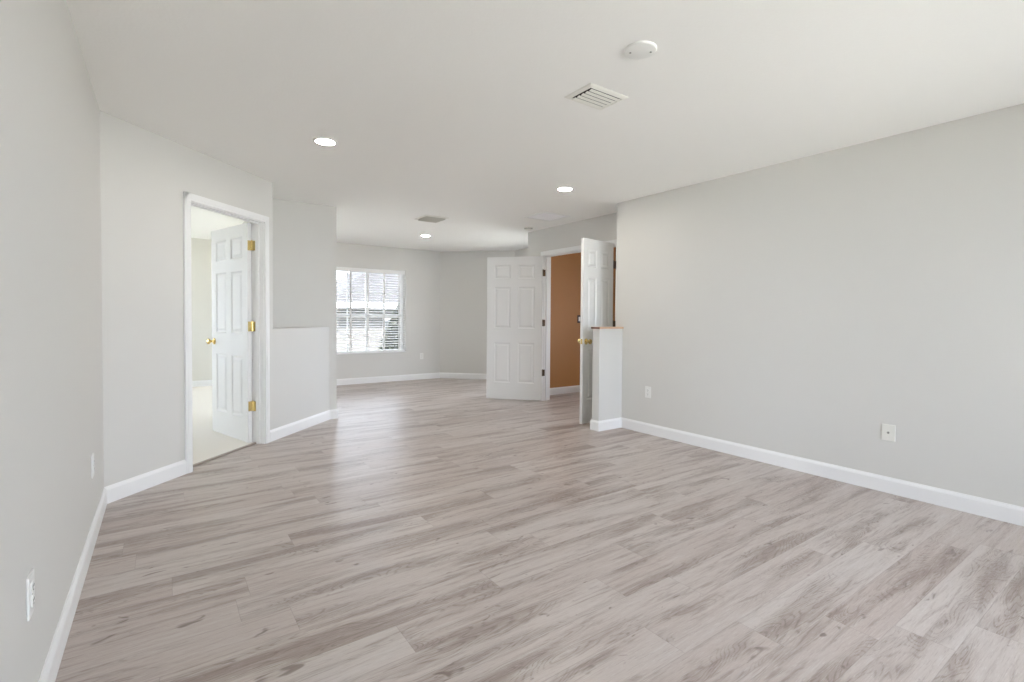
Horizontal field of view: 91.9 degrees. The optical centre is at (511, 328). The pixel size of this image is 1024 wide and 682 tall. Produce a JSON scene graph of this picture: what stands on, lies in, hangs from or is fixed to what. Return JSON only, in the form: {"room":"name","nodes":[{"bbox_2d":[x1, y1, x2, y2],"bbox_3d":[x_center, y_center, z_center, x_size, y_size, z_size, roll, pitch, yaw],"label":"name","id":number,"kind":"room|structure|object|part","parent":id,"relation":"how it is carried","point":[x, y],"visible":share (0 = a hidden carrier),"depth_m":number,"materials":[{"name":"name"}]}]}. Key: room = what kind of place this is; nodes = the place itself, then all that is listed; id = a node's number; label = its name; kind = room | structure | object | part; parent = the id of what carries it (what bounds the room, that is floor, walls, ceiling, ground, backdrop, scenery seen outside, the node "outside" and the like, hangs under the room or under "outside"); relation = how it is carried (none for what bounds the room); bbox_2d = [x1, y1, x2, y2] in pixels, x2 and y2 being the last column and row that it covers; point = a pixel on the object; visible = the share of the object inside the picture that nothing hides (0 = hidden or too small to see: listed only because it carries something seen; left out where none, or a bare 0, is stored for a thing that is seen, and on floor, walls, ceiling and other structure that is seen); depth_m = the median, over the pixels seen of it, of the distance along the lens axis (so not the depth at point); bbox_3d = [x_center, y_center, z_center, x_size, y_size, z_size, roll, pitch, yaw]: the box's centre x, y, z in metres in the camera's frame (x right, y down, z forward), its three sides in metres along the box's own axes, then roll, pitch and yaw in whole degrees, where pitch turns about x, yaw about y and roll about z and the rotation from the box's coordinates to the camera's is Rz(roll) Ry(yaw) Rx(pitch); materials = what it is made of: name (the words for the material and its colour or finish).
{"room":"empty living room","nodes":[
{"label":"empty living room","id":0,"kind":"room"},
{"bbox_2d":[0,0,103,681],"bbox_3d":[-0.983,-0.057,0.758,0.120,2.440,5.613,-1,2,-35],"label":"wall","id":1,"kind":"structure","parent":0,"point":[51,348],"depth_m":1.57,"materials":[{"name":"white paint"}]},
{"bbox_2d":[26,568,34,620],"bbox_3d":[-1.324,0.732,1.365,0.010,0.116,0.072,-1,2,-35],"label":"wall outlet","id":2,"kind":"object","parent":1,"relation":"attached to","point":[30,581],"visible":1,"depth_m":1.35,"materials":[{"name":"white plastic"}]},
{"bbox_2d":[31,580,34,592],"bbox_3d":[-1.322,0.713,1.367,0.003,0.033,0.033,-1,2,-35],"label":"socket","id":3,"kind":"object","parent":2,"relation":"attached to","point":[32,581],"depth_m":1.36,"materials":[{"name":"grey plastic"}]},
{"bbox_2d":[31,594,34,606],"bbox_3d":[-1.322,0.752,1.367,0.003,0.033,0.033,-1,2,-35],"label":"socket","id":4,"kind":"object","parent":2,"relation":"attached to","point":[32,595],"depth_m":1.36,"materials":[{"name":"grey plastic"}]},
{"bbox_2d":[91,453,94,477],"bbox_3d":[-2.179,0.714,2.577,0.010,0.116,0.072,-1,2,-35],"label":"wall outlet","id":5,"kind":"object","parent":1,"relation":"attached to","point":[92,456],"visible":1,"depth_m":2.55,"materials":[{"name":"white plastic"}]},
{"bbox_2d":[38,460,186,681],"bbox_3d":[-0.913,1.100,1.174,0.457,0.108,5.920,-1,2,-35],"label":"baseboard","id":6,"kind":"structure","parent":1,"relation":"attached to","point":[114,492],"depth_m":2.36,"materials":[{"name":"white wood"}]},
{"bbox_2d":[100,110,272,486],"bbox_3d":[-2.456,-0.138,3.885,0.115,2.440,1.638,1,1,10],"label":"wall","id":7,"kind":"structure","parent":0,"point":[145,174],"depth_m":3.38,"materials":[{"name":"white paint"}]},
{"bbox_2d":[193,442,255,466],"bbox_3d":[-2.446,1.069,4.187,0.028,0.012,0.848,1,1,10],"label":"trim","id":8,"kind":"structure","parent":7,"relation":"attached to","point":[253,443],"depth_m":4.18,"materials":[{"name":"beige"}]},
{"bbox_2d":[183,191,269,473],"bbox_3d":[-2.411,0.027,4.158,0.153,2.099,0.956,1,1,10],"label":"door frame","id":9,"kind":"structure","parent":7,"relation":"attached to","point":[260,298],"depth_m":4.54,"materials":[{"name":"white wood"}]},
{"bbox_2d":[206,223,255,442],"bbox_3d":[-2.709,0.038,4.789,0.826,2.020,0.175,1,2,38],"label":"door","id":10,"kind":"structure","parent":7,"relation":"in","point":[233,405],"depth_m":4.75,"materials":[{"name":"white wood"}]},
{"bbox_3d":[-3.020,0.130,4.965,0.066,0.066,0.070,1,2,38],"label":"knob","id":11,"kind":"part","parent":10,"relation":"part of","materials":[{"name":"gold metal"}]},
{"bbox_2d":[270,409,337,441],"bbox_3d":[-2.139,0.998,5.314,0.206,0.108,1.353,0,1,3],"label":"baseboard","id":12,"kind":"structure","parent":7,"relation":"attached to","point":[280,432],"depth_m":5.15,"materials":[{"name":"white wood"}]},
{"bbox_2d":[191,221,249,380],"bbox_3d":[-5.158,-0.202,5.891,3.560,2.440,3.901,-1,2,-35],"label":"wall","id":13,"kind":"structure","parent":0,"point":[201,276],"depth_m":8.16,"materials":[{"name":"white paint"}]},
{"bbox_2d":[192,380,211,386],"bbox_3d":[-6.242,0.922,7.390,3.500,0.108,0.014,-1,2,-35],"label":"baseboard","id":14,"kind":"structure","parent":13,"relation":"attached to","point":[200,383],"depth_m":8.17,"materials":[{"name":"white wood"}]},
{"bbox_2d":[273,327,329,428],"bbox_3d":[-2.179,0.525,5.191,0.708,1.060,0.708,-1,2,-35],"label":"wall","id":15,"kind":"structure","parent":0,"point":[300,354],"depth_m":5.11,"materials":[{"name":"white paint"}]},
{"bbox_2d":[272,198,336,409],"bbox_3d":[-2.212,-0.166,5.210,0.888,2.440,0.808,-1,2,-35],"label":"wall","id":16,"kind":"structure","parent":0,"point":[304,234],"depth_m":5.52,"materials":[{"name":"white paint"}]},
{"bbox_2d":[336,242,439,378],"bbox_3d":[-2.825,-0.248,8.680,3.469,2.440,0.200,-1,2,-35],"label":"wall","id":17,"kind":"structure","parent":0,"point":[421,288],"depth_m":9.21,"materials":[{"name":"white paint"}]},
{"bbox_2d":[336,267,404,352],"bbox_3d":[-2.555,-0.321,8.797,1.375,1.475,0.087,-1,2,-35],"label":"window blind","id":18,"kind":"object","parent":17,"relation":"attached to","point":[348,269],"visible":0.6,"depth_m":8.82,"materials":[{"name":"white plastic"}]},
{"bbox_3d":[-2.568,0.405,8.824,1.365,0.022,0.052,-1,2,-35],"label":"rail","id":19,"kind":"part","parent":18,"relation":"part of","materials":[{"name":"white plastic"}]},
{"bbox_2d":[337,272,405,354],"bbox_3d":[-2.580,-0.310,8.828,1.400,1.500,0.198,-1,2,-35],"label":"window","id":20,"kind":"structure","parent":17,"relation":"attached to","point":[401,299],"depth_m":8.89,"materials":[{"name":"white"}]},
{"bbox_3d":[-2.571,0.431,8.824,1.398,0.018,0.148,-1,2,-35],"label":"sill","id":21,"kind":"part","parent":20,"relation":"part of","materials":[{"name":"white wood"}]},
{"bbox_2d":[337,372,486,384],"bbox_3d":[-1.540,0.946,7.811,4.351,0.108,2.754,-1,2,-35],"label":"baseboard","id":22,"kind":"structure","parent":17,"relation":"attached to","point":[348,381],"depth_m":9.22,"materials":[{"name":"white wood"}]},
{"bbox_2d":[440,250,514,373],"bbox_3d":[-0.659,-0.252,9.519,1.460,2.440,0.150,1,1,10],"label":"wall","id":23,"kind":"structure","parent":0,"point":[463,274],"depth_m":9.48,"materials":[{"name":"white paint"}]},
{"bbox_2d":[515,248,527,256],"bbox_3d":[0.576,-0.225,8.701,0.150,2.440,1.822,-1,2,-35],"label":"wall","id":24,"kind":"structure","parent":0,"point":[522,252],"depth_m":9.12,"materials":[{"name":"white paint"}]},
{"bbox_2d":[55,378,1023,681],"bbox_3d":[-0.544,1.136,4.604,10.000,0.128,11.500,-1,2,-35],"label":"floor","id":25,"kind":"structure","parent":0,"point":[436,529],"depth_m":2.38,"materials":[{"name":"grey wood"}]},
{"bbox_2d":[66,0,1023,251],"bbox_3d":[-0.526,-1.419,4.547,10.000,0.120,11.500,-1,2,-35],"label":"ceiling","id":26,"kind":"structure","parent":0,"point":[458,111],"depth_m":2.71,"materials":[{"name":"white paint"}]},
{"bbox_2d":[313,137,337,145],"bbox_3d":[-1.340,-1.339,3.554,0.168,0.008,0.168,-1,2,-35],"label":"recessed light","id":27,"kind":"object","parent":26,"relation":"in","point":[325,141],"visible":1,"depth_m":3.55,"materials":[{"name":"white plastic"}]},
{"bbox_2d":[415,215,447,222],"bbox_3d":[-1.026,-1.391,6.319,0.325,0.023,0.330,-1,2,-35],"label":"ceiling vent","id":28,"kind":"object","parent":26,"relation":"in","point":[427,218],"visible":1,"depth_m":6.28,"materials":[{"name":"white metal"}]},
{"bbox_3d":[-1.026,-1.397,6.319,0.325,0.012,0.330,-1,2,-35],"label":"vent frame","id":29,"kind":"part","parent":28,"relation":"part of","materials":[{"name":"white metal"}]},
{"bbox_2d":[524,212,569,221],"bbox_3d":[0.437,-1.384,6.145,0.410,0.008,0.410,-1,2,-35],"label":"attic hatch","id":30,"kind":"object","parent":26,"relation":"attached to","point":[544,216],"visible":1,"depth_m":6.12,"materials":[{"name":"white paint"}]},
{"bbox_3d":[0.437,-1.385,6.145,0.350,0.005,0.350,-1,2,-35],"label":"panel","id":31,"kind":"part","parent":30,"relation":"part of","materials":[{"name":"white paint"}]},
{"bbox_2d":[556,187,573,191],"bbox_3d":[0.516,-1.354,4.822,0.168,0.008,0.168,-1,2,-35],"label":"recessed light","id":32,"kind":"object","parent":26,"relation":"in","point":[564,189],"visible":1,"depth_m":4.82,"materials":[{"name":"white plastic"}]},
{"bbox_2d":[564,83,627,109],"bbox_3d":[0.478,-1.305,2.813,0.294,0.016,0.215,-1,2,-35],"label":"ceiling vent","id":33,"kind":"object","parent":26,"relation":"in","point":[592,95],"visible":1,"depth_m":2.79,"materials":[{"name":"white metal"}]},
{"bbox_2d":[624,41,656,59],"bbox_3d":[0.599,-1.293,2.311,0.148,0.016,0.148,-1,2,-35],"label":"cover plate","id":34,"kind":"object","parent":26,"relation":"attached to","point":[637,50],"visible":1,"depth_m":2.29,"materials":[{"name":"white plastic"}]},
{"bbox_2d":[528,212,616,255],"bbox_3d":[0.875,-0.174,6.523,0.115,2.440,2.083,-1,2,-35],"label":"wall","id":35,"kind":"structure","parent":0,"point":[601,228],"depth_m":6.52,"materials":[{"name":"white paint"}]},
{"bbox_2d":[486,256,545,400],"bbox_3d":[0.053,-0.002,7.102,0.840,2.035,0.070,1,1,13],"label":"door","id":36,"kind":"structure","parent":35,"relation":"in","point":[515,322],"depth_m":7.07,"materials":[{"name":"white wood"}]},
{"bbox_2d":[541,239,616,400],"bbox_3d":[0.889,-0.013,6.505,0.153,2.119,1.493,-1,2,-35],"label":"door frame","id":37,"kind":"structure","parent":35,"relation":"attached to","point":[547,255],"depth_m":7.04,"materials":[{"name":"white wood"}]},
{"bbox_2d":[578,238,615,423],"bbox_3d":[1.002,0.029,5.709,0.646,2.062,0.175,-1,2,-44],"label":"door","id":38,"kind":"structure","parent":35,"relation":"in","point":[598,264],"depth_m":5.58,"materials":[{"name":"white wood"}]},
{"bbox_3d":[0.850,0.146,5.492,0.066,0.066,0.070,-1,2,-44],"label":"knob","id":39,"kind":"part","parent":38,"relation":"part of","materials":[{"name":"gold metal"}]},
{"bbox_2d":[550,247,615,387],"bbox_3d":[1.348,-0.206,8.093,2.468,2.440,0.020,-1,2,-35],"label":"wall","id":40,"kind":"structure","parent":0,"point":[565,269],"depth_m":7.73,"materials":[{"name":"brown paint"}]},
{"bbox_2d":[550,385,579,394],"bbox_3d":[1.349,0.960,8.105,2.468,0.108,0.014,-1,2,-35],"label":"baseboard","id":41,"kind":"structure","parent":40,"relation":"attached to","point":[568,389],"depth_m":7.72,"materials":[{"name":"white wood"}]},
{"bbox_2d":[592,329,622,420],"bbox_3d":[1.022,0.540,5.312,0.348,1.070,0.098,-1,2,-35],"label":"wall","id":42,"kind":"structure","parent":0,"point":[607,343],"depth_m":5.25,"materials":[{"name":"white paint"}]},
{"bbox_2d":[591,327,623,328],"bbox_3d":[1.020,-0.006,5.295,0.362,0.020,0.128,-1,2,-35],"label":"cap","id":43,"kind":"object","parent":42,"relation":"on","point":[591,327],"visible":1,"depth_m":5.22,"materials":[{"name":"beige wood"}]},
{"bbox_2d":[616,103,1023,506],"bbox_3d":[2.855,-0.090,3.411,0.466,2.440,5.288,-1,2,-35],"label":"wall","id":44,"kind":"structure","parent":0,"point":[804,307],"depth_m":3.58,"materials":[{"name":"white paint"}]},
{"bbox_2d":[645,386,650,397],"bbox_3d":[1.394,0.655,5.079,0.010,0.116,0.072,-1,2,-35],"label":"wall outlet","id":45,"kind":"object","parent":44,"relation":"attached to","point":[647,389],"visible":1,"depth_m":5.08,"materials":[{"name":"white plastic"}]},
{"bbox_2d":[590,417,1023,525],"bbox_3d":[2.504,1.078,3.204,0.362,0.108,5.302,-1,2,-35],"label":"baseboard","id":46,"kind":"structure","parent":44,"relation":"attached to","point":[1009,513],"depth_m":3.63,"materials":[{"name":"white wood"}]},
{"bbox_2d":[881,424,895,441],"bbox_3d":[2.577,0.715,3.395,0.017,0.112,0.080,-1,2,-35],"label":"cable plate","id":47,"kind":"object","parent":44,"relation":"attached to","point":[887,431],"visible":1,"depth_m":3.40,"materials":[{"name":"white plastic"}]},
{"label":"outside","id":48,"kind":"structure","parent":0,"visible":0},
{"bbox_3d":[-5.793,4.211,8.270,120.000,0.100,140.000,-1,2,-35],"label":"ground","id":49,"kind":"structure","parent":48,"visible":0},
{"bbox_2d":[336,272,399,350],"bbox_3d":[-4.925,0.119,25.905,11.460,7.300,9.060,-1,2,-35],"label":"house","id":50,"kind":"structure","parent":49,"relation":"on","point":[356,347],"depth_m":20.42,"materials":[{"name":"grey paint"}]},
{"bbox_2d":[376,299,399,349],"bbox_3d":[-3.032,1.529,14.058,3.030,5.041,3.090,-1,2,-35],"label":"tree","id":51,"kind":"object","parent":49,"relation":"on","point":[390,346],"visible":0.07,"depth_m":13.71,"materials":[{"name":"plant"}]}
]}

